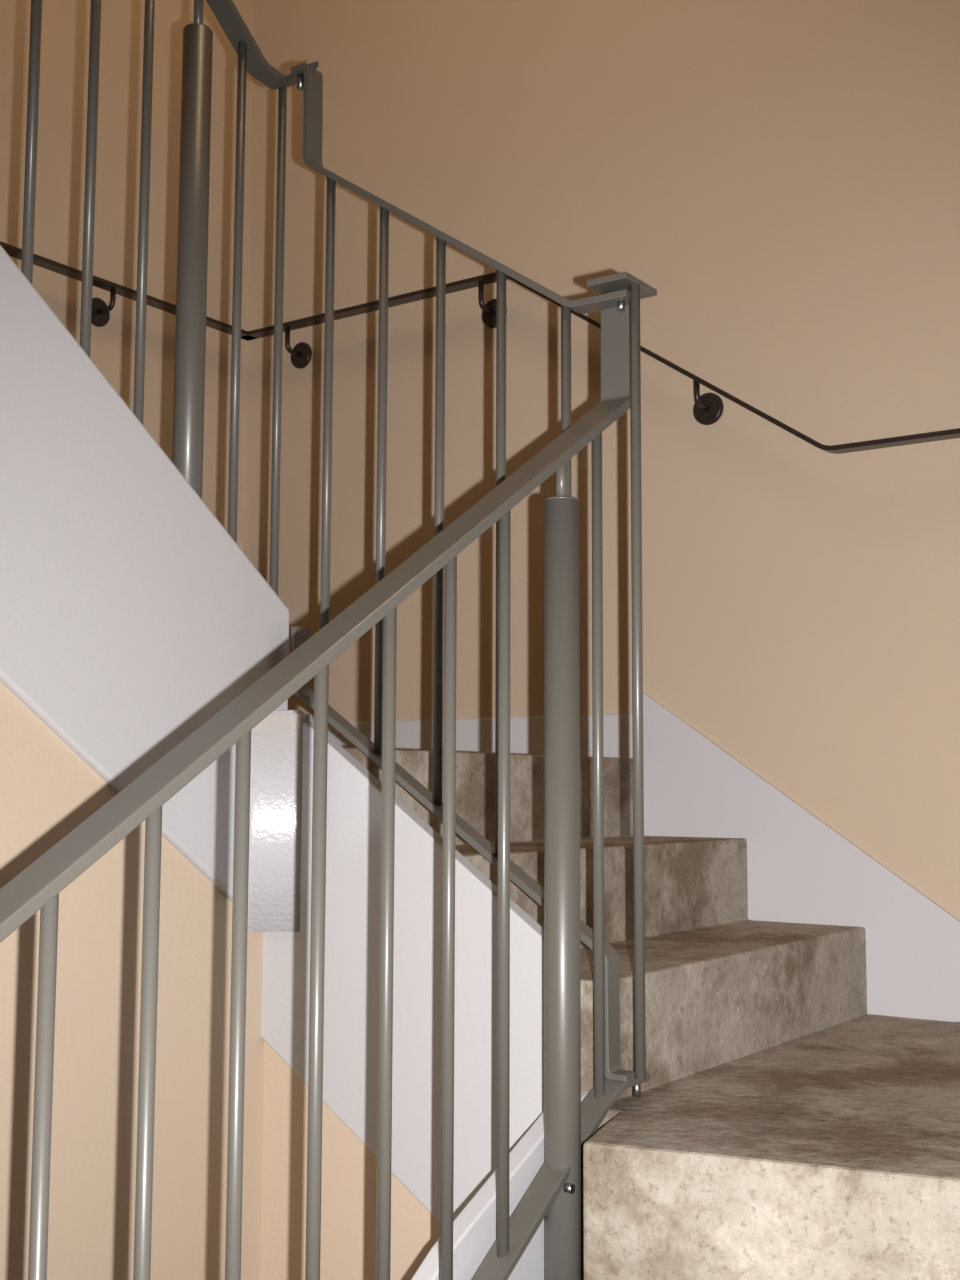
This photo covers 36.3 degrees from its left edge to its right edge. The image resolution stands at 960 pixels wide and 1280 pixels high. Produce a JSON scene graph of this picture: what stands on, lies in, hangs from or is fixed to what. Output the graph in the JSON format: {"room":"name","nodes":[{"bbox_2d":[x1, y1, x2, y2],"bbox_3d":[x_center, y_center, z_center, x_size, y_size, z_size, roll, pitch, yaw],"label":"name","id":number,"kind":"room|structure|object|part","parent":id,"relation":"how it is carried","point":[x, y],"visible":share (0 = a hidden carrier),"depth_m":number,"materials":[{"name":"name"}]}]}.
{"room":"stairwell","nodes":[
{"label":"stairwell","id":0,"kind":"room"},
{"bbox_2d":[0,0,254,550],"bbox_3d":[-2.003,-0.211,2.224,0.150,5.150,4.484,-4,-7,35],"label":"wall","id":1,"kind":"structure","parent":0,"point":[65,27],"depth_m":3.76,"materials":[{"name":"beige paint"}]},
{"bbox_2d":[0,241,959,453],"bbox_3d":[-0.227,-1.596,1.727,3.474,2.332,3.486,-4,-7,35],"label":"stair handrail","id":2,"kind":"object","parent":1,"relation":"attached to","point":[708,408],"visible":0.91,"depth_m":3.55,"materials":[{"name":"brown metal"}]},
{"bbox_2d":[243,0,959,919],"bbox_3d":[0.853,-0.117,3.045,3.875,5.150,0.150,-4,-7,35],"label":"wall","id":3,"kind":"structure","parent":0,"point":[783,176],"depth_m":3.30,"materials":[{"name":"beige paint"}]},
{"bbox_2d":[328,692,959,1021],"bbox_3d":[0.804,0.414,2.924,3.575,0.688,0.013,-4,-7,35],"label":"baseboard","id":4,"kind":"structure","parent":3,"relation":"attached to","point":[800,869],"depth_m":3.05,"materials":[{"name":"grey paint"}]},
{"bbox_3d":[-0.488,2.175,0.908,3.575,0.150,4.485,-4,-7,35],"label":"floor","id":5,"kind":"structure","parent":0,"visible":0},
{"bbox_2d":[0,245,959,1279],"bbox_3d":[-0.176,0.282,1.534,3.571,3.744,3.422,-4,-7,35],"label":"concrete staircase","id":6,"kind":"structure","parent":5,"relation":"on","point":[781,1128],"depth_m":2.18,"materials":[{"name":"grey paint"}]},
{"bbox_2d":[21,0,317,594],"bbox_3d":[-0.858,-1.203,1.694,0.123,2.527,2.226,-3,-7,29],"label":"balustrade","id":7,"kind":"object","parent":6,"relation":"on","point":[196,92],"visible":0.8,"depth_m":2.38,"materials":[{"name":"grey metal"}]},
{"bbox_3d":[-0.472,-0.443,2.380,0.049,1.155,0.049,-4,-7,35],"label":"newel post","id":8,"kind":"part","parent":7,"relation":"part of","materials":[{"name":"grey metal"}]},
{"bbox_3d":[-0.841,-1.777,1.729,0.123,1.377,2.199,-3,-7,28],"label":"rail","id":9,"kind":"part","parent":7,"relation":"part of","materials":[{"name":"grey metal"}]},
{"bbox_2d":[0,271,656,1279],"bbox_3d":[-0.403,0.639,1.206,0.073,2.535,2.215,-4,-7,35],"label":"balustrade","id":10,"kind":"object","parent":6,"relation":"on","point":[553,1196],"visible":0.92,"depth_m":1.76,"materials":[{"name":"grey metal"}]},
{"bbox_3d":[-0.417,0.163,1.246,0.055,1.563,2.183,-4,-7,35],"label":"rail","id":11,"kind":"part","parent":10,"relation":"part of","materials":[{"name":"grey metal"}]},
{"bbox_3d":[-0.411,1.215,1.146,0.050,1.377,2.202,-4,-7,35],"label":"rail","id":12,"kind":"part","parent":10,"relation":"part of","materials":[{"name":"grey metal"}]},
{"bbox_3d":[0.111,0.525,1.968,0.049,1.451,0.049,-4,-7,35],"label":"newel post","id":13,"kind":"part","parent":10,"relation":"part of","materials":[{"name":"grey metal"}]},
{"bbox_3d":[0.213,-0.528,2.193,0.067,0.010,0.097,-4,-7,35],"label":"joint plate","id":14,"kind":"part","parent":10,"relation":"part of","materials":[{"name":"grey metal"}]},
{"bbox_2d":[291,63,645,1080],"bbox_3d":[-0.046,-0.197,2.325,0.686,1.678,0.040,-4,-7,35],"label":"balustrade","id":15,"kind":"object","parent":6,"relation":"on","point":[313,79],"visible":0.82,"depth_m":2.30,"materials":[{"name":"grey metal"}]},
{"bbox_3d":[-0.049,-0.758,2.385,0.674,0.548,0.040,-4,-7,35],"label":"rail","id":16,"kind":"part","parent":15,"relation":"part of","materials":[{"name":"grey metal"}]},
{"bbox_3d":[-0.049,0.299,2.275,0.644,0.681,0.035,-4,-7,35],"label":"rail","id":17,"kind":"part","parent":15,"relation":"part of","materials":[{"name":"grey metal"}]}
]}

